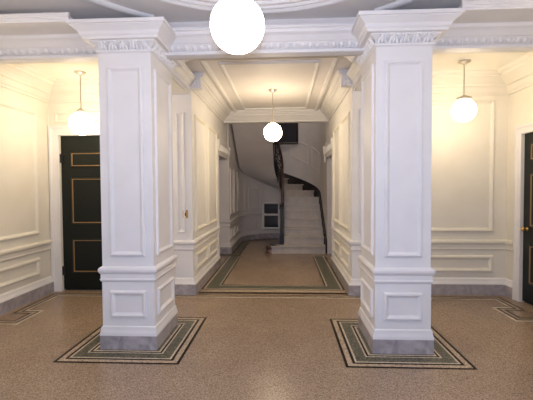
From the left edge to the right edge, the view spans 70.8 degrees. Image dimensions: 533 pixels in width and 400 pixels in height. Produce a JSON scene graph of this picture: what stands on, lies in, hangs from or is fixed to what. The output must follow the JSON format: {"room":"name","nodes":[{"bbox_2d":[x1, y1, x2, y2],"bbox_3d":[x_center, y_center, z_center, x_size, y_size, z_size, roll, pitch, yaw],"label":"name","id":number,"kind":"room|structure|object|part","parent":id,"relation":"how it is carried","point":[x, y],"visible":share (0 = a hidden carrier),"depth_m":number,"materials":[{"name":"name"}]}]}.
{"room":"historic interior","nodes":[
{"label":"historic interior","id":0,"kind":"room"},
{"bbox_2d":[0,86,52,294],"bbox_3d":[-3.648,-0.140,1.918,0.245,3.400,8.280,0,2,3],"label":"wall","id":1,"kind":"structure","parent":0,"point":[25,237],"depth_m":5.24,"materials":[{"name":"beige paint"}]},
{"bbox_3d":[-3.420,-0.364,4.679,0.030,1.810,1.730,0,2,3],"label":"panel moulding","id":2,"kind":"part","parent":1,"relation":"part of","materials":[{"name":"beige paint"}]},
{"bbox_3d":[-3.412,1.013,4.723,0.030,0.255,1.730,0,2,3],"label":"panel moulding","id":3,"kind":"part","parent":1,"relation":"part of","materials":[{"name":"beige paint"}]},
{"bbox_3d":[-3.547,0.823,1.844,0.045,0.160,8.080,0,2,3],"label":"chair rail","id":4,"kind":"part","parent":1,"relation":"part of","materials":[{"name":"beige paint"}]},
{"bbox_2d":[0,276,53,315],"bbox_3d":[-3.541,1.438,1.863,0.050,0.250,8.080,0,2,3],"label":"baseboard","id":5,"kind":"structure","parent":1,"relation":"attached to","point":[11,300],"depth_m":5.22,"materials":[{"name":"grey stone"}]},
{"bbox_2d":[0,12,97,63],"bbox_3d":[-2.558,-1.634,3.868,1.844,0.250,0.707,0,2,3],"label":"ceiling beam","id":6,"kind":"structure","parent":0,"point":[47,37],"depth_m":3.91,"materials":[{"name":"paint"}]},
{"bbox_2d":[0,62,98,102],"bbox_3d":[-2.517,-1.659,4.954,1.819,0.370,1.610,0,2,3],"label":"ceiling","id":7,"kind":"structure","parent":0,"point":[57,82],"depth_m":5.28,"materials":[{"name":"beige paint"}]},
{"bbox_2d":[69,70,93,134],"bbox_3d":[-2.546,-1.322,5.141,0.310,0.855,0.310,0,2,3],"label":"pendant lamp","id":8,"kind":"object","parent":7,"relation":"hanging from","point":[80,123],"visible":1,"depth_m":5.06,"materials":[{"name":"white glowing glass"},{"name":"metal"}]},
{"bbox_3d":[-2.547,-1.472,5.136,0.015,0.475,0.015,1,2,25],"label":"rod","id":9,"kind":"part","parent":8,"relation":"part of","materials":[{"name":"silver metal"}]},
{"bbox_3d":[-2.544,-1.050,5.150,0.310,0.310,0.310,0,2,3],"label":"globe","id":10,"kind":"part","parent":8,"relation":"part of","materials":[{"name":"white glass"}]},
{"bbox_2d":[48,103,99,290],"bbox_3d":[-2.489,-0.273,5.888,2.170,3.400,0.230,0,2,3],"label":"wall","id":11,"kind":"structure","parent":0,"point":[59,114],"depth_m":5.80,"materials":[{"name":"beige paint"}]},
{"bbox_2d":[48,125,99,291],"bbox_3d":[-2.714,0.141,5.808,1.295,2.580,0.040,0,2,3],"label":"trim","id":12,"kind":"structure","parent":11,"relation":"attached to","point":[54,132],"depth_m":5.82,"materials":[{"name":"white paint"}]},
{"bbox_3d":[-2.410,-1.280,5.756,1.750,0.180,0.022,0,2,3],"label":"panel moulding","id":13,"kind":"part","parent":11,"relation":"part of","materials":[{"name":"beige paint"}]},
{"bbox_2d":[59,136,101,288],"bbox_3d":[-2.728,0.204,5.867,1.030,2.410,0.127,0,2,3],"label":"door","id":14,"kind":"structure","parent":11,"relation":"in","point":[80,155],"depth_m":5.88,"materials":[{"name":"black paint"}]},
{"bbox_3d":[-2.716,-0.630,5.837,0.695,0.240,0.012,0,2,3],"label":"panel","id":15,"kind":"part","parent":14,"relation":"part of","materials":[{"name":"black paint"}]},
{"bbox_3d":[-2.712,0.014,5.858,0.695,0.730,0.012,0,2,3],"label":"panel","id":16,"kind":"part","parent":14,"relation":"part of","materials":[{"name":"black paint"}]},
{"bbox_3d":[-2.707,0.879,5.885,0.695,0.540,0.012,0,2,3],"label":"panel","id":17,"kind":"part","parent":14,"relation":"part of","materials":[{"name":"black paint"}]},
{"bbox_2d":[172,91,227,277],"bbox_3d":[-1.181,-1.028,7.350,0.385,4.800,3.575,0,2,3],"label":"wall","id":18,"kind":"structure","parent":0,"point":[196,129],"depth_m":5.78,"materials":[{"name":"white paint"}]},
{"bbox_3d":[-1.287,-0.407,5.619,0.140,1.810,0.022,0,2,3],"label":"panel moulding","id":19,"kind":"part","parent":18,"relation":"part of","materials":[{"name":"white paint"}]},
{"bbox_2d":[171,64,195,94],"bbox_3d":[-1.382,-1.688,4.872,0.640,0.280,1.640,0,2,3],"label":"trim","id":20,"kind":"structure","parent":18,"relation":"attached to","point":[182,78],"depth_m":5.15,"materials":[{"name":"white paint"}]},
{"bbox_3d":[-1.206,0.653,6.704,0.385,0.160,2.175,0,2,3],"label":"chair rail","id":21,"kind":"part","parent":18,"relation":"part of","materials":[{"name":"white paint"}]},
{"bbox_2d":[175,254,220,294],"bbox_3d":[-1.200,1.268,6.721,0.390,0.250,2.180,0,2,3],"label":"baseboard","id":22,"kind":"structure","parent":18,"relation":"attached to","point":[183,286],"depth_m":5.75,"materials":[{"name":"grey stone"}]},
{"bbox_3d":[-1.073,-0.427,6.195,0.030,1.810,0.830,0,2,3],"label":"panel moulding","id":23,"kind":"part","parent":18,"relation":"part of","materials":[{"name":"beige paint"}]},
{"bbox_3d":[-1.065,0.950,6.239,0.030,0.255,0.830,0,2,3],"label":"panel moulding","id":24,"kind":"part","parent":18,"relation":"part of","materials":[{"name":"beige paint"}]},
{"bbox_3d":[-1.026,-0.458,7.163,0.030,1.810,0.870,0,2,3],"label":"panel moulding","id":25,"kind":"part","parent":18,"relation":"part of","materials":[{"name":"beige paint"}]},
{"bbox_3d":[-1.017,0.919,7.207,0.030,0.255,0.870,0,2,3],"label":"panel moulding","id":26,"kind":"part","parent":18,"relation":"part of","materials":[{"name":"beige paint"}]},
{"bbox_3d":[-0.993,0.190,7.713,0.035,2.340,0.110,0,2,3],"label":"opening casing","id":27,"kind":"part","parent":18,"relation":"part of","materials":[{"name":"white paint"}]},
{"bbox_2d":[217,139,230,161],"bbox_3d":[-0.986,-1.124,8.427,0.140,0.480,1.640,0,2,3],"label":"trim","id":28,"kind":"structure","parent":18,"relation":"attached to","point":[220,147],"depth_m":8.21,"materials":[{"name":"white paint"}]},
{"bbox_2d":[220,230,279,253],"bbox_3d":[-0.523,1.140,10.601,1.212,0.250,3.793,1,2,37],"label":"baseboard","id":29,"kind":"structure","parent":18,"relation":"attached to","point":[225,248],"depth_m":11.40,"materials":[{"name":"grey stone"}]},
{"bbox_2d":[224,121,328,123],"bbox_3d":[0.201,-2.813,8.449,3.055,2.120,0.170,0,2,3],"label":"trim","id":30,"kind":"structure","parent":18,"relation":"attached to","point":[303,121],"depth_m":8.49,"materials":[{"name":"white paint"}]},
{"bbox_2d":[0,0,461,22],"bbox_3d":[-0.168,-1.887,0.829,7.320,0.120,6.960,0,2,3],"label":"ceiling","id":31,"kind":"structure","parent":0,"point":[78,9],"depth_m":3.75,"materials":[{"name":"paint"}]},
{"bbox_2d":[210,0,263,53],"bbox_3d":[-0.182,-1.395,2.318,0.336,0.958,0.336,0,2,3],"label":"pendant lamp","id":32,"kind":"object","parent":31,"relation":"hanging from","point":[237,26],"visible":1,"depth_m":2.21,"materials":[{"name":"white glass"}]},
{"bbox_2d":[85,0,417,16],"bbox_3d":[-0.127,-1.849,2.060,4.100,0.035,3.720,0,2,3],"label":"trim","id":33,"kind":"structure","parent":31,"relation":"attached to","point":[400,3],"depth_m":3.68,"materials":[{"name":"paint"}]},
{"bbox_2d":[157,0,346,13],"bbox_3d":[-0.117,-1.857,2.250,3.200,0.030,3.200,0,2,3],"label":"trim","id":34,"kind":"structure","parent":31,"relation":"attached to","point":[271,9],"depth_m":3.65,"materials":[{"name":"paint"}]},
{"bbox_2d":[163,23,365,59],"bbox_3d":[-0.023,-1.729,4.027,2.171,0.400,0.570,0,2,3],"label":"beam","id":35,"kind":"structure","parent":31,"relation":"attached to","point":[323,39],"depth_m":3.85,"materials":[{"name":"paint"}]},
{"bbox_2d":[169,17,355,122],"bbox_3d":[0.099,-1.832,6.282,2.775,0.340,4.530,0,2,3],"label":"ceiling","id":36,"kind":"structure","parent":0,"point":[234,90],"depth_m":6.07,"materials":[{"name":"paint"}]},
{"bbox_3d":[0.110,-1.887,6.510,1.835,0.045,3.430,0,2,3],"label":"ceiling moulding","id":37,"kind":"part","parent":36,"relation":"part of","materials":[{"name":"white paint"}]},
{"bbox_3d":[0.110,-1.895,6.510,1.375,0.030,2.970,0,2,3],"label":"ceiling moulding","id":38,"kind":"part","parent":36,"relation":"part of","materials":[{"name":"white paint"}]},
{"bbox_3d":[0.131,-1.810,6.922,2.375,0.225,2.950,0,2,3],"label":"cornice","id":39,"kind":"part","parent":36,"relation":"part of","materials":[{"name":"white paint"}]},
{"bbox_2d":[264,89,281,141],"bbox_3d":[0.109,-1.463,6.509,0.314,0.892,0.314,0,2,3],"label":"pendant lamp","id":40,"kind":"object","parent":36,"relation":"hanging from","point":[272,131],"visible":1,"depth_m":6.42,"materials":[{"name":"white glass"}]},
{"bbox_3d":[0.111,-1.175,6.518,0.314,0.314,0.314,0,2,3],"label":"globe","id":41,"kind":"part","parent":40,"relation":"part of","materials":[{"name":"white glass"}]},
{"bbox_2d":[0,238,532,399],"bbox_3d":[0.060,1.486,5.154,7.520,0.100,15.400,0,2,3],"label":"floor","id":42,"kind":"structure","parent":0,"point":[244,348],"depth_m":3.63,"materials":[{"name":"stone"}]},
{"bbox_2d":[66,17,192,349],"bbox_3d":[-1.363,-0.113,4.035,0.922,3.185,1.070,0,2,3],"label":"pillar","id":43,"kind":"structure","parent":42,"relation":"on","point":[137,270],"depth_m":3.71,"materials":[{"name":"white paint"}]},
{"bbox_3d":[-1.382,-0.372,3.681,0.358,1.865,0.022,0,2,3],"label":"panel moulding","id":44,"kind":"part","parent":43,"relation":"part of","materials":[{"name":"paint"}]},
{"bbox_3d":[-1.374,1.035,3.722,0.366,0.270,0.022,0,2,3],"label":"panel moulding","id":45,"kind":"part","parent":43,"relation":"part of","materials":[{"name":"paint"}]},
{"bbox_3d":[-1.358,0.726,4.062,0.586,0.155,0.734,0,2,3],"label":"chair rail","id":46,"kind":"part","parent":43,"relation":"part of","materials":[{"name":"paint"}]},
{"bbox_3d":[-1.093,-0.384,4.013,0.022,1.865,0.506,0,2,3],"label":"panel moulding","id":47,"kind":"part","parent":43,"relation":"part of","materials":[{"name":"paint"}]},
{"bbox_3d":[-1.081,1.022,4.058,0.022,0.270,0.514,0,2,3],"label":"panel moulding","id":48,"kind":"part","parent":43,"relation":"part of","materials":[{"name":"paint"}]},
{"bbox_2d":[53,317,206,364],"bbox_3d":[-1.359,1.478,4.059,1.183,0.001,1.245,0,2,3],"label":"trim","id":49,"kind":"structure","parent":42,"relation":"on","point":[172,350],"depth_m":3.69,"materials":[{"name":"stone"}]},
{"bbox_2d":[220,238,279,255],"bbox_3d":[-0.374,1.268,10.435,2.735,0.001,3.085,0,2,3],"label":"trim","id":50,"kind":"structure","parent":42,"relation":"on","point":[241,247],"depth_m":10.11,"materials":[{"name":"stone"}]},
{"bbox_2d":[0,293,532,324],"bbox_3d":[-0.128,1.545,1.729,6.620,0.001,7.740,0,2,3],"label":"trim","id":51,"kind":"structure","parent":42,"relation":"on","point":[503,310],"depth_m":5.37,"materials":[{"name":"stone"}]},
{"bbox_2d":[199,289,346,293],"bbox_3d":[0.088,1.415,5.776,2.255,0.002,0.210,0,2,3],"label":"trim","id":52,"kind":"structure","parent":42,"relation":"on","point":[201,290],"depth_m":5.77,"materials":[{"name":"stone"}]},
{"bbox_2d":[202,256,343,289],"bbox_3d":[0.165,1.364,7.343,2.255,0.001,2.910,0,2,3],"label":"trim","id":53,"kind":"structure","parent":42,"relation":"on","point":[329,278],"depth_m":6.37,"materials":[{"name":"stone"}]},
{"bbox_2d":[232,123,326,253],"bbox_3d":[0.367,-0.653,10.489,2.326,3.830,2.911,0,2,3],"label":"staircase","id":54,"kind":"structure","parent":42,"relation":"on","point":[304,230],"depth_m":10.16,"materials":[{"name":"stone"}]},
{"bbox_2d":[274,140,283,244],"bbox_3d":[0.315,-1.092,9.958,0.276,4.373,1.855,0,2,3],"label":"stair railing","id":55,"kind":"object","parent":54,"relation":"on","point":[279,153],"visible":0.6,"depth_m":10.31,"materials":[{"name":"black metal"}]},
{"bbox_3d":[0.316,-1.590,10.021,0.276,3.381,1.698,0,2,3],"label":"handrail","id":56,"kind":"part","parent":55,"relation":"part of","materials":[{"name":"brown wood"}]},
{"bbox_2d":[341,8,464,354],"bbox_3d":[1.319,-0.125,3.903,0.922,3.185,1.070,0,2,3],"label":"pillar","id":57,"kind":"structure","parent":42,"relation":"on","point":[394,314],"depth_m":3.57,"materials":[{"name":"paint"}]},
{"bbox_3d":[1.050,1.013,3.953,0.022,0.270,0.514,0,2,3],"label":"panel moulding","id":58,"kind":"part","parent":57,"relation":"part of","materials":[{"name":"paint"}]},
{"bbox_3d":[1.046,-0.394,3.908,0.022,1.865,0.506,0,2,3],"label":"panel moulding","id":59,"kind":"part","parent":57,"relation":"part of","materials":[{"name":"paint"}]},
{"bbox_3d":[1.324,0.714,3.930,0.586,0.155,0.734,0,2,3],"label":"chair rail","id":60,"kind":"part","parent":57,"relation":"part of","materials":[{"name":"paint"}]},
{"bbox_3d":[1.309,1.023,3.590,0.366,0.270,0.022,0,2,3],"label":"panel moulding","id":61,"kind":"part","parent":57,"relation":"part of","materials":[{"name":"paint"}]},
{"bbox_3d":[1.301,-0.384,3.549,0.358,1.865,0.022,0,2,3],"label":"panel moulding","id":62,"kind":"part","parent":57,"relation":"part of","materials":[{"name":"paint"}]},
{"bbox_2d":[330,319,477,369],"bbox_3d":[1.309,1.466,3.927,1.145,0.001,1.245,0,2,3],"label":"trim","id":63,"kind":"structure","parent":42,"relation":"on","point":[355,350],"depth_m":3.56,"materials":[{"name":"stone"}]},
{"bbox_2d":[219,122,331,253],"bbox_3d":[0.344,-1.340,10.546,4.180,5.200,3.065,0,2,3],"label":"wall","id":64,"kind":"structure","parent":0,"point":[241,196],"depth_m":11.05,"materials":[{"name":"paint"}]},
{"bbox_3d":[-0.871,0.842,9.571,0.030,0.255,0.530,0,2,3],"label":"panel moulding","id":65,"kind":"part","parent":64,"relation":"part of","materials":[{"name":"paint"}]},
{"bbox_3d":[-0.877,-0.214,9.538,0.030,1.170,0.530,0,2,3],"label":"panel moulding","id":66,"kind":"part","parent":64,"relation":"part of","materials":[{"name":"paint"}]},
{"bbox_3d":[-0.840,-0.239,10.301,0.030,1.170,0.700,0,2,3],"label":"panel moulding","id":67,"kind":"part","parent":64,"relation":"part of","materials":[{"name":"paint"}]},
{"bbox_3d":[-0.833,0.818,10.335,0.030,0.255,0.700,0,2,3],"label":"panel moulding","id":68,"kind":"part","parent":64,"relation":"part of","materials":[{"name":"paint"}]},
{"bbox_3d":[-0.742,-0.168,11.175,0.034,0.970,0.483,0,2,20],"label":"panel moulding","id":69,"kind":"part","parent":64,"relation":"part of","materials":[{"name":"paint"}]},
{"bbox_3d":[-0.527,0.525,10.585,1.210,0.160,3.790,1,2,37],"label":"chair rail","id":70,"kind":"part","parent":64,"relation":"part of","materials":[{"name":"paint"}]},
{"bbox_3d":[-0.584,0.781,11.433,0.104,0.255,0.945,1,2,33],"label":"panel moulding","id":71,"kind":"part","parent":64,"relation":"part of","materials":[{"name":"paint"}]},
{"bbox_3d":[-0.369,-0.036,11.695,0.519,0.670,0.038,-2,2,-39],"label":"panel moulding","id":72,"kind":"part","parent":64,"relation":"part of","materials":[{"name":"paint"}]},
{"bbox_2d":[262,202,279,228],"bbox_3d":[0.148,0.489,11.901,0.560,0.860,0.165,0,2,3],"label":"window","id":73,"kind":"structure","parent":64,"relation":"in","point":[271,219],"depth_m":11.85,"materials":[{"name":"white paint"}]},
{"bbox_3d":[0.147,0.490,11.873,0.440,0.740,0.020,0,2,3],"label":"pane","id":74,"kind":"part","parent":73,"relation":"part of","materials":[{"name":"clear glass"}]},
{"bbox_2d":[274,123,297,144],"bbox_3d":[0.572,-2.437,11.809,0.840,1.410,0.250,0,2,3],"label":"window","id":75,"kind":"structure","parent":64,"relation":"in","point":[289,136],"depth_m":11.73,"materials":[{"name":"black glass"}]},
{"bbox_3d":[1.009,-1.534,11.692,0.658,0.908,0.055,1,2,34],"label":"panel moulding","id":76,"kind":"part","parent":64,"relation":"part of","materials":[{"name":"paint"}]},
{"bbox_3d":[1.466,-1.162,11.089,0.052,0.897,0.635,-1,2,-17],"label":"panel moulding","id":77,"kind":"part","parent":64,"relation":"part of","materials":[{"name":"paint"}]},
{"bbox_2d":[326,88,360,278],"bbox_3d":[1.485,-1.040,7.219,0.385,4.800,3.575,0,2,3],"label":"wall","id":78,"kind":"structure","parent":0,"point":[344,126],"depth_m":5.92,"materials":[{"name":"white paint"}]},
{"bbox_2d":[323,138,332,161],"bbox_3d":[1.396,-1.134,8.309,0.140,0.480,1.640,0,2,3],"label":"hood","id":79,"kind":"object","parent":78,"relation":"attached to","point":[329,147],"visible":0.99,"depth_m":8.21,"materials":[{"name":"white paint"}]},
{"bbox_3d":[1.344,0.179,7.598,0.035,2.340,0.110,0,2,3],"label":"opening casing","id":80,"kind":"part","parent":78,"relation":"part of","materials":[{"name":"white paint"}]},
{"bbox_3d":[1.317,-0.468,7.048,0.030,1.810,0.870,0,2,3],"label":"panel moulding","id":81,"kind":"part","parent":78,"relation":"part of","materials":[{"name":"beige paint"}]},
{"bbox_3d":[1.325,0.908,7.091,0.030,0.255,0.870,0,2,3],"label":"panel moulding","id":82,"kind":"part","parent":78,"relation":"part of","materials":[{"name":"beige paint"}]},
{"bbox_3d":[1.277,0.940,6.123,0.030,0.255,0.830,0,2,3],"label":"panel moulding","id":83,"kind":"part","parent":78,"relation":"part of","materials":[{"name":"beige paint"}]},
{"bbox_3d":[1.269,-0.437,6.079,0.030,1.810,0.830,0,2,3],"label":"panel moulding","id":84,"kind":"part","parent":78,"relation":"part of","materials":[{"name":"beige paint"}]},
{"bbox_2d":[331,255,360,295],"bbox_3d":[1.462,1.256,6.590,0.390,0.250,2.180,0,2,3],"label":"baseboard","id":85,"kind":"structure","parent":78,"relation":"attached to","point":[352,287],"depth_m":5.84,"materials":[{"name":"grey stone"}]},
{"bbox_3d":[1.461,0.642,6.573,0.385,0.160,2.175,0,2,3],"label":"chair rail","id":86,"kind":"part","parent":78,"relation":"part of","materials":[{"name":"white paint"}]},
{"bbox_2d":[346,63,361,90],"bbox_3d":[1.409,-1.701,4.734,0.634,0.280,1.640,0,2,3],"label":"trim","id":87,"kind":"structure","parent":78,"relation":"attached to","point":[354,73],"depth_m":5.08,"materials":[{"name":"white paint"}]},
{"bbox_3d":[1.425,-0.419,5.485,0.140,1.810,0.022,0,2,3],"label":"panel moulding","id":88,"kind":"part","parent":78,"relation":"part of","materials":[{"name":"white paint"}]},
{"bbox_2d":[431,95,507,277],"bbox_3d":[2.652,-0.296,5.628,2.175,3.400,0.245,0,2,3],"label":"wall","id":89,"kind":"structure","parent":0,"point":[469,175],"depth_m":5.54,"materials":[{"name":"beige paint"}]},
{"bbox_3d":[2.585,0.949,5.578,1.535,0.255,0.030,0,2,3],"label":"panel moulding","id":90,"kind":"part","parent":89,"relation":"part of","materials":[{"name":"beige paint"}]},
{"bbox_3d":[2.576,-0.492,5.532,1.535,1.940,0.030,0,2,3],"label":"panel moulding","id":91,"kind":"part","parent":89,"relation":"part of","materials":[{"name":"beige paint"}]},
{"bbox_3d":[2.553,0.667,5.563,1.975,0.160,0.045,0,2,3],"label":"chair rail","id":92,"kind":"part","parent":89,"relation":"part of","materials":[{"name":"beige paint"}]},
{"bbox_2d":[431,277,511,298],"bbox_3d":[2.572,1.285,5.490,1.935,0.250,0.230,0,2,3],"label":"baseboard","id":93,"kind":"structure","parent":89,"relation":"attached to","point":[440,285],"depth_m":5.54,"materials":[{"name":"grey stone"}]},
{"bbox_2d":[432,52,532,96],"bbox_3d":[2.561,-1.681,4.703,1.853,0.370,1.610,0,2,3],"label":"ceiling","id":94,"kind":"structure","parent":0,"point":[492,73],"depth_m":5.14,"materials":[{"name":"beige paint"}]},
{"bbox_2d":[451,59,476,121],"bbox_3d":[2.523,-1.384,4.790,0.290,0.770,0.290,0,2,3],"label":"pendant lamp","id":95,"kind":"object","parent":94,"relation":"hanging from","point":[464,109],"visible":1,"depth_m":4.71,"materials":[{"name":"white glass"}]},
{"bbox_3d":[2.522,-1.524,4.785,0.015,0.410,0.015,1,2,25],"label":"rod","id":96,"kind":"part","parent":95,"relation":"part of","materials":[{"name":"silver metal"}]},
{"bbox_3d":[2.524,-1.144,4.798,0.290,0.290,0.290,0,2,3],"label":"globe","id":97,"kind":"part","parent":95,"relation":"part of","materials":[{"name":"white glass"}]},
{"bbox_2d":[505,85,532,301],"bbox_3d":[3.418,-0.171,1.569,0.245,3.400,8.280,0,2,3],"label":"wall","id":98,"kind":"structure","parent":0,"point":[520,103],"depth_m":5.36,"materials":[{"name":"beige paint"}]},
{"bbox_2d":[432,0,532,53],"bbox_3d":[2.501,-1.657,3.619,1.880,0.250,0.707,0,2,3],"label":"ceiling beam","id":99,"kind":"structure","parent":98,"relation":"attached to","point":[485,26],"depth_m":3.69,"materials":[{"name":"paint"}]},
{"bbox_3d":[3.512,0.666,5.433,0.045,0.160,0.210,0,2,3],"label":"chair rail","id":100,"kind":"part","parent":98,"relation":"part of","materials":[{"name":"beige paint"}]},
{"bbox_2d":[512,122,532,301],"bbox_3d":[3.475,0.210,4.674,0.040,2.440,1.240,0,2,3],"label":"trim","id":101,"kind":"structure","parent":98,"relation":"attached to","point":[522,129],"depth_m":5.21,"materials":[{"name":"white paint"}]},
{"bbox_2d":[521,132,532,304],"bbox_3d":[3.512,0.260,4.674,0.138,2.300,1.000,0,2,3],"label":"door","id":102,"kind":"structure","parent":98,"relation":"in","point":[527,283],"depth_m":5.07,"materials":[{"name":"black paint"}]},
{"bbox_3d":[3.518,0.879,4.694,0.012,0.540,0.740,0,2,3],"label":"panel","id":103,"kind":"part","parent":102,"relation":"part of","materials":[{"name":"black paint"}]},
{"bbox_3d":[3.513,0.015,4.666,0.012,0.730,0.740,0,2,3],"label":"panel","id":104,"kind":"part","parent":102,"relation":"part of","materials":[{"name":"black paint"}]},
{"bbox_3d":[3.509,-0.630,4.646,0.012,0.240,0.740,0,2,3],"label":"panel","id":105,"kind":"part","parent":102,"relation":"part of","materials":[{"name":"black paint"}]}
]}

